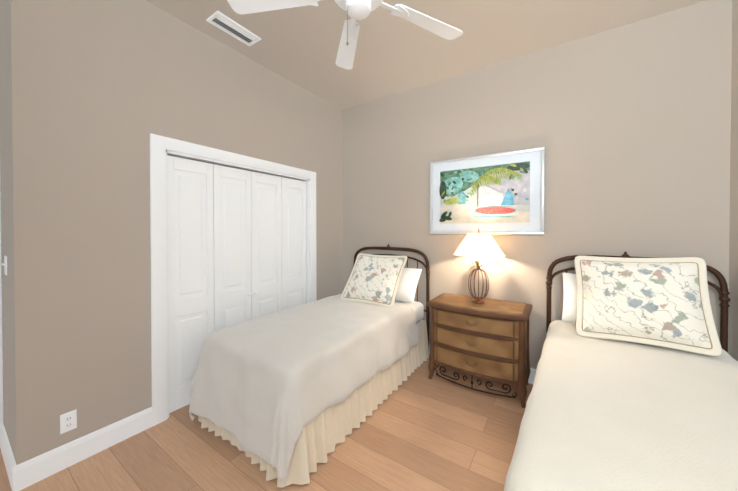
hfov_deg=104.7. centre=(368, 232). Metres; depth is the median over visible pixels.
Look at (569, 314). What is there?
pillow
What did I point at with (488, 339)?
nightstand
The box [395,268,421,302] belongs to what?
pillow
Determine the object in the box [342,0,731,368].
wall
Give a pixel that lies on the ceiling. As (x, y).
(299, 46)
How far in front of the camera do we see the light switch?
1.72 m
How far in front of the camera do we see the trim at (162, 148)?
2.14 m
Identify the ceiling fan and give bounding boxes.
[227,0,462,69]
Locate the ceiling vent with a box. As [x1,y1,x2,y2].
[206,11,260,45]
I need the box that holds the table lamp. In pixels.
[454,229,505,303]
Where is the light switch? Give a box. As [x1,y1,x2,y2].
[1,256,6,274]
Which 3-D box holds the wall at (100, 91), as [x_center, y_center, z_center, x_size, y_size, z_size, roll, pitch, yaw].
[-1.203,-0.134,2.770,0.120,3.080,2.840,0,1,34]
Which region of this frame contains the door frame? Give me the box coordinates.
[0,193,3,428]
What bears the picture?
attached to the wall at (628, 127)
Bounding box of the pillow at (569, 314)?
[562,273,576,322]
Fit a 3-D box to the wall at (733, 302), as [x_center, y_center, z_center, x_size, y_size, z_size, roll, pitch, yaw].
[1.542,-0.109,0.416,0.120,3.080,3.710,0,1,34]
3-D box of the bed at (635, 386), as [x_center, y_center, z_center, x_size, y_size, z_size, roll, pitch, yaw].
[1.421,0.788,1.406,1.123,1.266,2.148,0,1,36]
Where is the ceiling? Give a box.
[145,0,706,109]
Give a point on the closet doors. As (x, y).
(236, 246)
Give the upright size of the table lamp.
0.694 m
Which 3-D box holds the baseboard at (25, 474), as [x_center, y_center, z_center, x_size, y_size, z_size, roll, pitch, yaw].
[-1.764,1.346,1.821,0.016,0.140,0.646,0,1,34]
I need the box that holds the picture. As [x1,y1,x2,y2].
[430,147,544,234]
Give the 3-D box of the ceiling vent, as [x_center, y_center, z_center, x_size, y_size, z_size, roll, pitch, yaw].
[-1.098,-1.662,2.335,0.170,0.015,0.380,0,1,34]
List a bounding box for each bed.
[189,244,429,487]
[504,251,737,490]
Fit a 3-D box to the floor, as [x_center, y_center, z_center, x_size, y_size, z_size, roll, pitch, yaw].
[-0.583,1.445,1.922,5.310,0.060,3.830,0,1,34]
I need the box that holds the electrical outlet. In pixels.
[60,409,76,433]
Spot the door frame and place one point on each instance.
(1, 386)
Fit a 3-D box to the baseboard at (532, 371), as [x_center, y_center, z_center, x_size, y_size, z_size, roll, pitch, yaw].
[1.061,1.334,2.972,3.440,0.140,0.016,0,1,34]
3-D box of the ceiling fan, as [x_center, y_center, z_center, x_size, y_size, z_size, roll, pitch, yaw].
[-0.047,-1.307,1.447,1.373,0.705,1.373,0,1,34]
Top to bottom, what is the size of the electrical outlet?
0.115 m
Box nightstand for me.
[426,293,532,407]
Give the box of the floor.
[0,358,532,490]
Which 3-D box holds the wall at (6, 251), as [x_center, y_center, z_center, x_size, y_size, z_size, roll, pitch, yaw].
[-2.623,-0.127,2.082,1.480,3.080,0.120,0,1,34]
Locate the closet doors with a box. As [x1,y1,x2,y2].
[167,155,305,412]
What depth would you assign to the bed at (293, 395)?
1.97 m
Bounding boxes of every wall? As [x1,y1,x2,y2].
[0,0,13,454]
[8,0,342,464]
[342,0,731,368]
[728,0,737,360]
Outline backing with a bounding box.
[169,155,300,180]
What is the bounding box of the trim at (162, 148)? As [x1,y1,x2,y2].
[150,133,316,425]
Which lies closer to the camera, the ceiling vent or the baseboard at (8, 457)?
the baseboard at (8, 457)
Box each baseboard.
[0,424,15,477]
[9,407,152,490]
[429,344,536,383]

